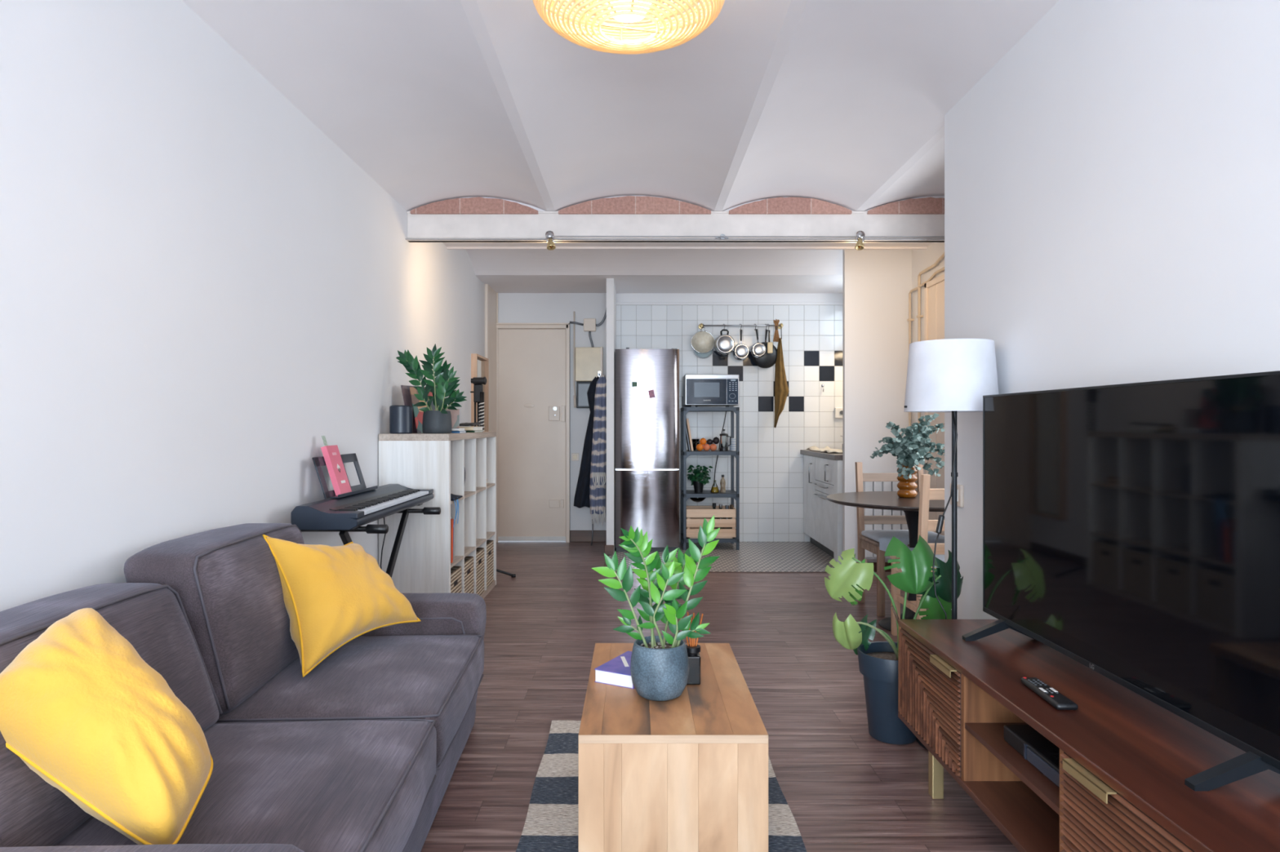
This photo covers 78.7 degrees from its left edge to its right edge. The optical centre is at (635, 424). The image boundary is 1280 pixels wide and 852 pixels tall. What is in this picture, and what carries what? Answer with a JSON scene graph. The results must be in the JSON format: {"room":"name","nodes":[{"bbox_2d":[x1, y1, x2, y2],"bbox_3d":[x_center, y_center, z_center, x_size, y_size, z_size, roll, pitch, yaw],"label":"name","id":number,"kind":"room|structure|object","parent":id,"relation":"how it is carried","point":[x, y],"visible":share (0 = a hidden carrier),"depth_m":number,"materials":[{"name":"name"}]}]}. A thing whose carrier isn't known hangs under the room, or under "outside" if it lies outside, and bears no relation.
{"room":"living room","nodes":[
{"label":"living room","id":0,"kind":"room"},
{"bbox_2d":[0,0,484,610],"bbox_3d":[-1.485,-0.205,2.350,0.150,2.750,11.100,0,0,0],"label":"wall","id":1,"kind":"structure","parent":0,"point":[200,287],"depth_m":2.36,"materials":[{"name":"paint"}]},
{"bbox_2d":[471,353,488,431],"bbox_3d":[-1.386,0.105,6.970,0.048,1.430,0.540,0,0,0],"label":"wall mirror","id":2,"kind":"object","parent":1,"relation":"attached to","point":[479,364],"visible":0.41,"depth_m":7.06,"materials":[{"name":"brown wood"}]},
{"bbox_2d":[484,284,497,542],"bbox_3d":[-1.389,-0.075,7.550,0.043,2.490,0.500,0,0,0],"label":"trim","id":3,"kind":"structure","parent":1,"relation":"attached to","point":[491,295],"depth_m":7.55,"materials":[{"name":"beige paint"}]},
{"bbox_2d":[606,278,616,551],"bbox_3d":[-0.229,-0.205,7.405,0.067,2.750,0.790,0,0,0],"label":"wall","id":4,"kind":"structure","parent":0,"point":[611,289],"depth_m":7.01,"materials":[{"name":"paint"}]},
{"bbox_2d":[182,0,1059,293],"bbox_3d":[0.520,-1.390,2.310,3.860,0.150,11.020,0,0,0],"label":"ceiling","id":5,"kind":"structure","parent":0,"point":[846,104],"depth_m":3.40,"materials":[{"name":"paint"}]},
{"bbox_2d":[410,196,537,213],"bbox_3d":[-0.993,-1.351,4.825,0.785,0.101,0.050,0,0,0],"label":"trim","id":6,"kind":"structure","parent":5,"relation":"attached to","point":[478,205],"depth_m":4.80,"materials":[{"name":"brick"}]},
{"bbox_2d":[533,0,724,53],"bbox_3d":[-0.018,-1.234,2.060,0.509,0.383,0.509,0,0,-2],"label":"pendant lamp","id":7,"kind":"object","parent":5,"relation":"hanging from","point":[632,38],"visible":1,"depth_m":2.10,"materials":[{"name":"beige wicker"}]},
{"bbox_2d":[558,195,711,213],"bbox_3d":[-0.005,-1.354,4.825,0.940,0.108,0.050,0,0,0],"label":"trim","id":8,"kind":"structure","parent":5,"relation":"attached to","point":[626,204],"depth_m":4.80,"materials":[{"name":"brick"}]},
{"bbox_2d":[406,211,944,242],"bbox_3d":[0.445,-1.227,4.839,3.710,0.182,0.062,0,0,0],"label":"beam","id":9,"kind":"structure","parent":5,"relation":"attached to","point":[716,223],"depth_m":4.82,"materials":[{"name":"paint"}]},
{"bbox_2d":[405,234,944,239],"bbox_3d":[0.395,-1.154,4.797,3.610,0.037,0.030,0,0,0],"label":"track","id":10,"kind":"object","parent":9,"relation":"attached to","point":[722,237],"visible":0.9,"depth_m":4.78,"materials":[{"name":"metal"}]},
{"bbox_2d":[545,231,555,250],"bbox_3d":[-0.518,-1.127,4.755,0.065,0.120,0.061,0,0,0],"label":"spotlight","id":11,"kind":"object","parent":10,"relation":"attached to","point":[548,234],"visible":1,"depth_m":4.76,"materials":[{"name":"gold metal"}]},
{"bbox_2d":[854,231,865,250],"bbox_3d":[1.369,-1.127,4.755,0.065,0.120,0.061,0,0,0],"label":"spotlight","id":12,"kind":"object","parent":10,"relation":"attached to","point":[860,234],"visible":1,"depth_m":4.76,"materials":[{"name":"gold metal"}]},
{"bbox_2d":[409,195,944,211],"bbox_3d":[0.520,-1.355,4.835,3.860,0.130,0.001,0,0,0],"label":"trim","id":13,"kind":"structure","parent":5,"relation":"attached to","point":[935,197],"depth_m":4.83,"materials":[{"name":"paint"}]},
{"bbox_2d":[728,196,852,213],"bbox_3d":[0.953,-1.350,4.825,0.755,0.101,0.050,0,0,0],"label":"trim","id":14,"kind":"structure","parent":5,"relation":"attached to","point":[791,205],"depth_m":4.80,"materials":[{"name":"brick"}]},
{"bbox_2d":[497,293,842,530],"bbox_3d":[0.445,-0.205,7.860,4.010,2.750,0.120,0,0,0],"label":"wall","id":15,"kind":"structure","parent":0,"point":[513,308],"depth_m":7.80,"materials":[{"name":"paint"}]},
{"bbox_2d":[496,323,569,542],"bbox_3d":[-1.032,0.080,7.790,0.755,2.180,0.100,0,0,0],"label":"door","id":16,"kind":"structure","parent":15,"relation":"in","point":[534,358],"depth_m":7.79,"materials":[{"name":"beige paint"}]},
{"bbox_2d":[573,311,576,408],"bbox_3d":[-0.604,-0.650,7.777,0.033,0.961,0.031,0,0,0],"label":"conduit","id":17,"kind":"object","parent":15,"relation":"attached to","point":[575,396],"visible":1,"depth_m":7.78,"materials":[{"name":"beige paint"}]},
{"bbox_2d":[576,382,591,408],"bbox_3d":[-0.472,-0.295,7.761,0.225,0.260,0.078,0,0,0],"label":"picture frame","id":18,"kind":"object","parent":15,"relation":"attached to","point":[582,388],"visible":0.54,"depth_m":7.72,"materials":[{"name":"black metal"}]},
{"bbox_2d":[569,530,606,542],"bbox_3d":[-0.459,1.113,7.790,0.393,0.115,0.020,0,0,0],"label":"baseboard","id":19,"kind":"structure","parent":15,"relation":"attached to","point":[575,535],"depth_m":7.78,"materials":[{"name":"brown wood"}]},
{"bbox_2d":[575,346,603,382],"bbox_3d":[-0.460,-0.595,7.745,0.270,0.350,0.110,0,0,0],"label":"box","id":20,"kind":"object","parent":15,"relation":"attached to","point":[588,360],"visible":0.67,"depth_m":7.70,"materials":[{"name":"paint"}]},
{"bbox_2d":[583,318,595,331],"bbox_3d":[-0.455,-0.993,7.772,0.120,0.125,0.055,0,0,0],"label":"junction box","id":21,"kind":"object","parent":15,"relation":"attached to","point":[589,324],"visible":1,"depth_m":7.75,"materials":[{"name":"beige paint"}]},
{"bbox_2d":[569,308,606,346],"bbox_3d":[-0.456,-1.005,7.765,0.401,0.492,0.044,0,0,5],"label":"cable","id":22,"kind":"object","parent":21,"relation":"attached to","point":[605,315],"visible":0.82,"depth_m":7.76,"materials":[{"name":"grey metal"}]},
{"bbox_2d":[616,305,842,542],"bbox_3d":[1.050,-0.013,7.802,2.500,2.366,0.012,0,0,0],"label":"tiles","id":23,"kind":"structure","parent":15,"relation":"attached to","point":[771,461],"depth_m":7.80,"materials":[{"name":"tile"}]},
{"bbox_2d":[697,323,782,328],"bbox_3d":[1.047,-0.981,7.749,0.843,0.051,0.094,0,0,0],"label":"rail","id":24,"kind":"object","parent":23,"relation":"attached to","point":[700,325],"visible":0.94,"depth_m":7.71,"materials":[{"name":"metal"}]},
{"bbox_2d":[690,324,715,353],"bbox_3d":[0.667,-0.852,7.689,0.242,0.291,0.069,0,0,0],"label":"colander","id":25,"kind":"object","parent":24,"relation":"hanging from","point":[702,341],"visible":1,"depth_m":7.68,"materials":[{"name":"beige metal"}]},
{"bbox_2d":[691,331,714,352],"bbox_3d":[0.667,-0.818,7.689,0.236,0.217,0.068,0,0,0],"label":"bowl","id":26,"kind":"object","parent":25,"relation":"on","point":[701,341],"depth_m":7.67,"materials":[{"name":"beige metal"}]},
{"bbox_2d":[714,324,734,357],"bbox_3d":[0.876,-0.830,7.664,0.205,0.334,0.118,0,0,0],"label":"saucepan","id":27,"kind":"object","parent":24,"relation":"hanging from","point":[724,344],"visible":1,"depth_m":7.61,"materials":[{"name":"silver metal"}]},
{"bbox_2d":[714,334,734,355],"bbox_3d":[0.876,-0.788,7.657,0.205,0.205,0.101,0,0,0],"label":"bowl","id":28,"kind":"object","parent":27,"relation":"on","point":[724,344],"depth_m":7.60,"materials":[{"name":"silver metal"}]},
{"bbox_2d":[732,324,749,359],"bbox_3d":[1.040,-0.817,7.679,0.166,0.362,0.088,0,0,0],"label":"saucepan","id":29,"kind":"object","parent":24,"relation":"hanging from","point":[740,351],"visible":0.98,"depth_m":7.63,"materials":[{"name":"silver metal"}]},
{"bbox_2d":[732,343,749,359],"bbox_3d":[1.040,-0.719,7.673,0.166,0.166,0.071,0,0,0],"label":"bowl","id":30,"kind":"object","parent":29,"relation":"on","point":[740,351],"depth_m":7.63,"materials":[{"name":"silver metal"}]},
{"bbox_2d":[750,324,766,358],"bbox_3d":[1.204,-0.826,7.659,0.152,0.342,0.128,0,0,0],"label":"saucepan","id":31,"kind":"object","parent":24,"relation":"hanging from","point":[757,350],"visible":1,"depth_m":7.60,"materials":[{"name":"silver metal"}]},
{"bbox_2d":[750,342,766,358],"bbox_3d":[1.204,-0.731,7.630,0.152,0.152,0.066,0,0,0],"label":"bowl","id":32,"kind":"object","parent":31,"relation":"on","point":[757,350],"depth_m":7.60,"materials":[{"name":"silver metal"}]},
{"bbox_2d":[751,324,777,368],"bbox_3d":[1.280,-0.778,7.697,0.258,0.439,0.051,0,0,0],"label":"frying pan","id":33,"kind":"object","parent":24,"relation":"hanging from","point":[768,360],"visible":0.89,"depth_m":7.67,"materials":[{"name":"black metal"}]},
{"bbox_2d":[751,342,777,368],"bbox_3d":[1.280,-0.687,7.690,0.258,0.258,0.036,0,0,0],"label":"bowl","id":34,"kind":"object","parent":33,"relation":"on","point":[768,360],"depth_m":7.67,"materials":[{"name":"black metal"}]},
{"bbox_2d":[773,319,779,342],"bbox_3d":[1.389,-0.928,7.690,0.071,0.227,0.031,0,0,0],"label":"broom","id":35,"kind":"object","parent":24,"relation":"hanging from","point":[776,337],"visible":1,"depth_m":7.68,"materials":[{"name":"wood"}]},
{"bbox_2d":[773,325,789,427],"bbox_3d":[1.440,-0.476,7.675,0.150,1.014,0.076,0,0,0],"label":"kitchen towel","id":36,"kind":"object","parent":24,"relation":"hanging from","point":[781,389],"visible":1,"depth_m":7.66,"materials":[{"name":"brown fabric"}]},
{"bbox_2d":[616,302,842,305],"bbox_3d":[1.052,-1.210,7.796,2.495,0.028,0.024,0,0,0],"label":"trim","id":37,"kind":"structure","parent":15,"relation":"attached to","point":[617,303],"depth_m":7.78,"materials":[{"name":"paint"}]},
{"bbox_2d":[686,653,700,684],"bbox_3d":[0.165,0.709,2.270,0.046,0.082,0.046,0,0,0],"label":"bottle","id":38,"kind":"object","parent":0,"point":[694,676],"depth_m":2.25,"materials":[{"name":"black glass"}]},
{"bbox_2d":[419,541,1019,851],"bbox_3d":[0.445,1.194,2.300,4.010,0.051,11.200,0,0,0],"label":"floor","id":39,"kind":"structure","parent":0,"point":[844,788],"depth_m":3.39,"materials":[{"name":"laminate"}]},
{"bbox_2d":[0,524,485,851],"bbox_3d":[-0.944,0.753,2.066,0.891,0.843,2.107,0,0,-3],"label":"sofa","id":40,"kind":"object","parent":39,"relation":"on","point":[362,752],"visible":0.82,"depth_m":1.94,"materials":[{"name":"grey fabric"}]},
{"bbox_2d":[0,608,213,846],"bbox_3d":[-0.968,0.550,1.435,0.437,0.386,0.251,0,0,17],"label":"throw pillow","id":41,"kind":"object","parent":40,"relation":"on","point":[80,706],"visible":0.99,"depth_m":1.34,"materials":[{"name":"yellow fabric"}]},
{"bbox_2d":[0,582,218,848],"bbox_3d":[-1.206,0.581,1.639,0.325,0.390,0.781,0,0,-2],"label":"cushion","id":42,"kind":"object","parent":40,"relation":"on","point":[163,622],"depth_m":1.75,"materials":[{"name":"fabric"}]},
{"bbox_2d":[127,524,302,713],"bbox_3d":[-1.225,0.553,2.408,0.303,0.444,0.749,0,0,-2],"label":"cushion","id":43,"kind":"object","parent":40,"relation":"on","point":[227,581],"depth_m":2.17,"materials":[{"name":"fabric"}]},
{"bbox_2d":[51,720,437,851],"bbox_3d":[-0.850,0.848,1.659,0.723,0.207,0.785,0,0,-2],"label":"seat cushion","id":44,"kind":"object","parent":40,"relation":"on","point":[311,785],"depth_m":1.64,"materials":[{"name":"fabric"}]},
{"bbox_2d":[262,534,421,677],"bbox_3d":[-0.988,0.540,2.554,0.317,0.389,0.515,0,0,22],"label":"throw pillow","id":45,"kind":"object","parent":40,"relation":"on","point":[334,596],"visible":0.97,"depth_m":2.45,"materials":[{"name":"yellow fabric"}]},
{"bbox_2d":[217,635,484,766],"bbox_3d":[-0.882,0.848,2.460,0.724,0.210,0.830,0,0,-2],"label":"seat cushion","id":46,"kind":"object","parent":40,"relation":"on","point":[437,678],"depth_m":2.27,"materials":[{"name":"fabric"}]},
{"bbox_2d":[300,507,440,577],"bbox_3d":[-1.173,0.784,3.559,0.375,0.756,0.800,0,0,0],"label":"keyboard stand","id":47,"kind":"object","parent":39,"relation":"on","point":[344,536],"visible":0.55,"depth_m":3.70,"materials":[{"name":"black metal"}]},
{"bbox_2d":[290,453,433,569],"bbox_3d":[-1.226,0.644,3.623,0.283,1.012,1.155,0,0,0],"label":"piano","id":48,"kind":"object","parent":47,"relation":"on","point":[349,511],"visible":0.96,"depth_m":3.33,"materials":[{"name":"black plastic"}]},
{"bbox_2d":[320,435,351,495],"bbox_3d":[-1.327,0.183,3.465,0.095,0.268,0.128,0,0,0],"label":"book","id":49,"kind":"object","parent":48,"relation":"on","point":[331,455],"visible":0.89,"depth_m":3.43,"materials":[{"name":"paper"}]},
{"bbox_2d":[378,431,496,599],"bbox_3d":[-1.212,0.610,4.995,0.385,1.120,1.450,0,0,0],"label":"shelf unit","id":50,"kind":"object","parent":39,"relation":"on","point":[446,464],"visible":0.73,"depth_m":4.27,"materials":[{"name":"white wood"}]},
{"bbox_2d":[389,404,413,434],"bbox_3d":[-1.310,-0.029,4.365,0.124,0.158,0.124,0,0,0],"label":"speaker","id":51,"kind":"object","parent":50,"relation":"on","point":[401,417],"visible":0.98,"depth_m":4.31},
{"bbox_2d":[400,385,425,433],"bbox_3d":[-1.279,-0.090,4.642,0.066,0.279,0.280,0,0,21],"label":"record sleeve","id":52,"kind":"object","parent":50,"relation":"on","point":[406,392],"visible":0.14,"depth_m":4.55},
{"bbox_2d":[409,386,444,433],"bbox_3d":[-1.223,-0.085,4.648,0.064,0.270,0.270,0,0,29],"label":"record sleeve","id":53,"kind":"object","parent":50,"relation":"on","point":[418,414],"visible":0.29,"depth_m":4.55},
{"bbox_2d":[395,343,466,433],"bbox_3d":[-1.149,-0.206,4.455,0.434,0.512,0.213,0,0,21],"label":"plant","id":54,"kind":"object","parent":50,"relation":"on","point":[436,421],"visible":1,"depth_m":4.42,"materials":[{"name":"green plant"}]},
{"bbox_2d":[450,519,453,563],"bbox_3d":[-1.102,0.653,4.390,0.146,0.247,0.049,0,0,0],"label":"book","id":55,"kind":"object","parent":50,"relation":"on","point":[451,520],"visible":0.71,"depth_m":4.38,"materials":[{"name":"paper"}]},
{"bbox_2d":[445,408,459,427],"bbox_3d":[-1.140,-0.024,4.780,0.120,0.144,0.008,0,0,-20],"label":"picture card","id":56,"kind":"object","parent":50,"relation":"on","point":[455,414],"visible":0.21,"depth_m":4.79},
{"bbox_2d":[450,566,462,593],"bbox_3d":[-1.214,0.985,4.474,0.371,0.294,0.309,0,0,0],"label":"storage basket","id":57,"kind":"object","parent":50,"relation":"in","point":[455,571],"visible":0.2,"depth_m":4.51,"materials":[{"name":"beige wicker"}]},
{"bbox_2d":[464,556,473,594],"bbox_3d":[-1.214,0.985,4.821,0.371,0.294,0.309,0,0,0],"label":"storage basket","id":58,"kind":"object","parent":50,"relation":"on","point":[468,561],"visible":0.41,"depth_m":4.85,"materials":[{"name":"beige wicker"}]},
{"bbox_2d":[475,547,484,595],"bbox_3d":[-1.214,0.985,5.169,0.371,0.294,0.309,0,0,0],"label":"storage basket","id":59,"kind":"object","parent":50,"relation":"on","point":[479,551],"visible":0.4,"depth_m":5.18,"materials":[{"name":"beige wicker"}]},
{"bbox_2d":[486,540,493,587],"bbox_3d":[-1.214,0.985,5.516,0.371,0.294,0.309,0,0,0],"label":"storage basket","id":60,"kind":"object","parent":50,"relation":"on","point":[490,544],"visible":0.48,"depth_m":5.53,"materials":[{"name":"beige wicker"}]},
{"bbox_2d":[470,377,515,577],"bbox_3d":[-1.125,0.403,6.011,0.415,1.535,0.425,0,0,0],"label":"tripod stand","id":61,"kind":"object","parent":39,"relation":"on","point":[478,393],"visible":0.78,"depth_m":5.95,"materials":[{"name":"black plastic"}]},
{"bbox_2d":[614,347,679,551],"bbox_3d":[0.107,0.229,7.466,0.590,1.882,0.637,0,0,0],"label":"fridge","id":62,"kind":"object","parent":39,"relation":"on","point":[646,429],"visible":0.99,"depth_m":7.15,"materials":[{"name":"grey metal"}]},
{"bbox_2d":[515,720,806,851],"bbox_3d":[0.070,1.163,2.030,0.796,0.010,2.064,0,0,0],"label":"rug","id":63,"kind":"object","parent":39,"relation":"on","point":[551,824],"visible":0.24,"depth_m":2.37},
{"bbox_2d":[577,643,768,851],"bbox_3d":[0.091,0.955,2.282,0.459,0.409,0.796,0,0,0],"label":"coffee table","id":64,"kind":"object","parent":63,"relation":"on","point":[688,772],"visible":0.9,"depth_m":1.89,"materials":[{"name":"wood"}]},
{"bbox_2d":[594,651,634,688],"bbox_3d":[-0.015,0.731,2.335,0.128,0.039,0.204,0,0,28],"label":"paperback book","id":65,"kind":"object","parent":64,"relation":"on","point":[616,672],"visible":0.61,"depth_m":2.27,"materials":[{"name":"paper"}]},
{"bbox_2d":[591,515,719,701],"bbox_3d":[0.060,0.502,2.184,0.358,0.494,0.200,0,0,0],"label":"plant","id":66,"kind":"object","parent":64,"relation":"on","point":[660,664],"visible":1,"depth_m":2.13,"materials":[{"name":"green plant"}]},
{"bbox_2d":[682,612,703,684],"bbox_3d":[0.166,0.647,2.274,0.062,0.205,0.056,0,0,0],"label":"reed diffuser","id":67,"kind":"object","parent":64,"relation":"on","point":[693,649],"visible":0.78,"depth_m":2.25,"materials":[{"name":"black glass"}]},
{"bbox_2d":[680,407,739,550],"bbox_3d":[0.707,0.502,7.490,0.523,1.335,0.420,0,0,0],"label":"metal rack","id":68,"kind":"object","parent":39,"relation":"on","point":[686,495],"visible":0.91,"depth_m":7.28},
{"bbox_2d":[686,465,712,493],"bbox_3d":[0.609,0.513,7.430,0.204,0.262,0.218,0,0,-43],"label":"potted plant","id":69,"kind":"object","parent":68,"relation":"on","point":[695,478],"visible":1,"depth_m":7.40,"materials":[{"name":"green plant"}]},
{"bbox_2d":[680,533,739,542],"bbox_3d":[0.707,1.083,7.490,0.523,0.035,0.420,0,0,0],"label":"shelf","id":70,"kind":"object","parent":68,"relation":"attached to","point":[684,539],"depth_m":7.28,"materials":[{"name":"metal"}]},
{"bbox_2d":[680,490,739,502],"bbox_3d":[0.707,0.690,7.490,0.523,0.089,0.420,0,0,0],"label":"shelf","id":71,"kind":"object","parent":68,"relation":"attached to","point":[685,495],"depth_m":7.28,"materials":[{"name":"metal"}]},
{"bbox_2d":[680,449,739,460],"bbox_3d":[0.707,0.294,7.490,0.523,0.089,0.420,0,0,0],"label":"shelf","id":72,"kind":"object","parent":68,"relation":"attached to","point":[685,454],"depth_m":7.28,"materials":[{"name":"metal"}]},
{"bbox_2d":[680,407,739,416],"bbox_3d":[0.707,-0.120,7.490,0.523,0.089,0.420,0,0,0],"label":"shelf","id":73,"kind":"object","parent":68,"relation":"attached to","point":[684,411],"depth_m":7.28,"materials":[{"name":"metal"}]},
{"bbox_2d":[682,374,738,407],"bbox_3d":[0.715,-0.318,7.463,0.506,0.305,0.374,0,0,0],"label":"microwave","id":74,"kind":"object","parent":68,"relation":"on","point":[698,390],"visible":0.99,"depth_m":7.28,"materials":[{"name":"metal"}]},
{"bbox_2d":[686,506,736,538],"bbox_3d":[0.708,0.927,7.460,0.465,0.274,0.320,0,0,0],"label":"wooden crate","id":75,"kind":"object","parent":68,"relation":"on","point":[695,515],"visible":0.63,"depth_m":7.30,"materials":[{"name":"brown wood"}]},
{"bbox_2d":[719,429,730,451],"bbox_3d":[0.850,0.145,7.420,0.106,0.208,0.084,0,0,0],"label":"press","id":76,"kind":"object","parent":68,"relation":"on","point":[725,448],"visible":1,"depth_m":7.39,"materials":[{"name":"clear glass"}]},
{"bbox_2d":[603,555,826,573],"bbox_3d":[0.689,1.168,6.582,1.902,0.004,0.835,0,0,0],"label":"trim","id":77,"kind":"structure","parent":39,"relation":"on","point":[605,564],"depth_m":6.17,"materials":[{"name":"brown wood"}]},
{"bbox_2d":[803,454,822,550],"bbox_3d":[1.960,0.732,7.530,0.641,0.876,0.496,0,0,0],"label":"base cabinet","id":78,"kind":"object","parent":39,"relation":"on","point":[809,479],"visible":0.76,"depth_m":7.51,"materials":[{"name":"white paint"}]},
{"bbox_2d":[813,457,833,557],"bbox_3d":[1.960,0.732,6.920,0.641,0.876,0.716,0,0,0],"label":"base cabinet","id":79,"kind":"object","parent":39,"relation":"on","point":[824,468],"visible":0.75,"depth_m":6.92,"materials":[{"name":"white paint"}]},
{"bbox_2d":[800,449,842,460],"bbox_3d":[1.966,0.271,7.107,0.648,0.043,1.355,0,0,0],"label":"countertop","id":80,"kind":"structure","parent":79,"relation":"on","point":[835,456],"depth_m":6.86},
{"bbox_2d":[805,445,842,453],"bbox_3d":[1.820,0.224,7.200,0.300,0.044,0.900,0,0,0],"label":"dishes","id":81,"kind":"object","parent":80,"relation":"on","point":[827,449],"visible":0.79,"depth_m":7.22,"materials":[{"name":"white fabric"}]},
{"bbox_2d":[833,460,842,564],"bbox_3d":[1.972,0.732,6.496,0.615,0.876,0.122,0,0,0],"label":"end panel","id":82,"kind":"object","parent":39,"relation":"on","point":[837,464],"visible":0.14,"depth_m":6.43,"materials":[{"name":"white paint"}]},
{"bbox_2d":[826,491,944,631],"bbox_3d":[1.620,0.799,4.520,1.000,0.742,1.000,0,0,0],"label":"round table","id":83,"kind":"object","parent":39,"relation":"on","point":[886,500],"visible":0.41,"depth_m":4.47,"materials":[{"name":"wood"}]},
{"bbox_2d":[897,465,917,497],"bbox_3d":[1.600,0.320,4.600,0.116,0.214,0.116,0,0,0],"label":"vase","id":84,"kind":"object","parent":83,"relation":"on","point":[907,487],"visible":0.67,"depth_m":4.56,"materials":[{"name":"ceramic"}]},
{"bbox_2d":[870,413,944,479],"bbox_3d":[1.666,0.160,4.601,0.578,0.457,0.296,0,0,-27],"label":"bunch","id":85,"kind":"object","parent":84,"relation":"in","point":[913,449],"visible":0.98,"depth_m":4.55,"materials":[{"name":"green plant"}]},
{"bbox_2d":[824,535,963,744],"bbox_3d":[1.012,0.793,2.946,0.586,0.747,0.291,0,0,-8],"label":"monstera plant","id":86,"kind":"object","parent":39,"relation":"on","point":[877,660],"visible":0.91,"depth_m":2.90,"materials":[{"name":"green plant"}]},
{"bbox_2d":[855,462,944,617],"bbox_3d":[1.699,0.710,4.989,0.460,0.920,0.483,0,0,-2],"label":"dining chair","id":87,"kind":"object","parent":39,"relation":"on","point":[877,542],"visible":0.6,"depth_m":5.03,"materials":[{"name":"brown wood"}]},
{"bbox_2d":[889,474,944,635],"bbox_3d":[1.655,0.710,4.141,0.460,0.920,0.483,0,0,-1],"label":"dining chair","id":88,"kind":"object","parent":39,"relation":"on","point":[926,494],"visible":0.08,"depth_m":3.94,"materials":[{"name":"brown wood"}]},
{"bbox_2d":[903,338,999,750],"bbox_3d":[1.156,0.435,2.860,0.327,1.470,0.327,0,0,28],"label":"floor lamp","id":89,"kind":"object","parent":39,"relation":"on","point":[953,375],"visible":0.59,"depth_m":2.74,"materials":[{"name":"fabric"}]},
{"bbox_2d":[935,515,944,533],"bbox_3d":[1.093,0.357,2.800,0.027,0.067,0.024,0,0,0],"label":"switch","id":90,"kind":"object","parent":89,"relation":"attached to","point":[941,517],"depth_m":2.79,"materials":[{"name":"black plastic"}]},
{"bbox_2d":[897,619,1279,851],"bbox_3d":[1.097,0.920,1.938,0.417,0.500,1.505,0,0,0],"label":"tv stand","id":91,"kind":"object","parent":39,"relation":"on","point":[1126,760],"visible":0.91,"depth_m":1.84,"materials":[{"name":"brown wood"}]},
{"bbox_2d":[964,723,1059,815],"bbox_3d":[1.103,0.834,1.919,0.381,0.015,0.487,0,0,0],"label":"shelf","id":92,"kind":"object","parent":91,"relation":"attached to","point":[991,735],"depth_m":1.93,"materials":[{"name":"brown wood"}]},
{"bbox_2d":[1004,724,1059,787],"bbox_3d":[1.071,0.802,1.860,0.239,0.049,0.340,0,0,0],"label":"cable box","id":93,"kind":"object","parent":91,"relation":"on","point":[1037,750],"visible":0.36,"depth_m":1.89,"materials":[{"name":"black plastic"}]},
{"bbox_2d":[1021,676,1078,710],"bbox_3d":[1.015,0.661,1.925,0.052,0.019,0.200,0,0,2],"label":"remote control","id":94,"kind":"object","parent":91,"relation":"on","point":[1059,701],"visible":1,"depth_m":1.89,"materials":[{"name":"black plastic"}]},
{"bbox_2d":[962,370,1279,791],"bbox_3d":[1.147,0.287,1.955,0.250,0.766,1.230,0,0,0],"label":"television","id":95,"kind":"object","parent":91,"relation":"on","point":[1131,531],"visible":1,"depth_m":1.72,"materials":[{"name":"plastic"}]},
{"bbox_2d":[842,249,911,562],"bbox_3d":[2.050,-0.205,6.188,0.800,2.750,0.055,0,0,0],"label":"wall","id":96,"kind":"structure","parent":0,"point":[877,284],"depth_m":6.16,"materials":[{"name":"paint"}]},
{"bbox_2d":[862,481,908,563],"bbox_3d":[1.947,0.795,6.095,0.354,0.750,0.130,0,0,0],"label":"radiator","id":97,"kind":"object","parent":96,"relation":"attached to","point":[867,486],"visible":0.15,"depth_m":6.03,"materials":[{"name":"metal"}]},
{"bbox_2d":[911,242,944,491],"bbox_3d":[2.315,-0.205,4.860,0.270,2.750,3.000,0,0,0],"label":"wall","id":98,"kind":"structure","parent":0,"point":[922,260],"depth_m":5.94,"materials":[{"name":"paint"}]},
{"bbox_2d":[866,197,944,213],"bbox_3d":[1.815,-1.350,4.825,0.770,0.100,0.050,0,0,0],"label":"trim","id":99,"kind":"structure","parent":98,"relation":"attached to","point":[925,205],"depth_m":4.80,"materials":[{"name":"brick"}]},
{"bbox_2d":[906,252,944,426],"bbox_3d":[2.160,-0.070,5.725,0.040,2.280,0.850,0,0,0],"label":"pipe","id":100,"kind":"structure","parent":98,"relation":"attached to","point":[919,316],"depth_m":5.92,"materials":[{"name":"metal"}]},
{"bbox_2d":[924,274,944,536],"bbox_3d":[2.163,0.060,5.390,0.035,2.220,0.820,0,0,0],"label":"door","id":101,"kind":"structure","parent":98,"relation":"in","point":[934,290],"depth_m":5.61,"materials":[{"name":"beige paint"}]},
{"bbox_2d":[944,0,1279,619],"bbox_3d":[1.890,-0.205,0.080,1.120,2.750,6.560,0,0,0],"label":"wall","id":102,"kind":"structure","parent":0,"point":[1112,181],"depth_m":2.19,"materials":[{"name":"paint"}]},
{"bbox_2d":[950,483,964,507],"bbox_3d":[1.321,0.290,3.215,0.018,0.090,0.110,0,0,0],"label":"wall socket","id":103,"kind":"object","parent":102,"relation":"attached to","point":[960,487],"visible":0.5,"depth_m":3.16,"materials":[{"name":"beige paint"}]},
{"bbox_3d":[-0.355,-0.490,7.661,0.030,0.080,0.079,0,0,0],"label":"coat hook","id":104,"kind":"object","parent":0,"visible":0},
{"bbox_2d":[573,376,599,508],"bbox_3d":[-0.465,0.170,7.628,0.289,1.280,0.109,0,0,0],"label":"coat","id":105,"kind":"object","parent":104,"relation":"hanging from","point":[581,499],"visible":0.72,"depth_m":7.61,"materials":[{"name":"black fabric"}]},
{"bbox_2d":[589,373,606,546],"bbox_3d":[-0.362,0.369,7.539,0.167,1.716,0.077,0,0,0],"label":"shawl","id":106,"kind":"object","parent":104,"relation":"hanging from","point":[598,457],"visible":0.98,"depth_m":7.53,"materials":[{"name":"fabric"}]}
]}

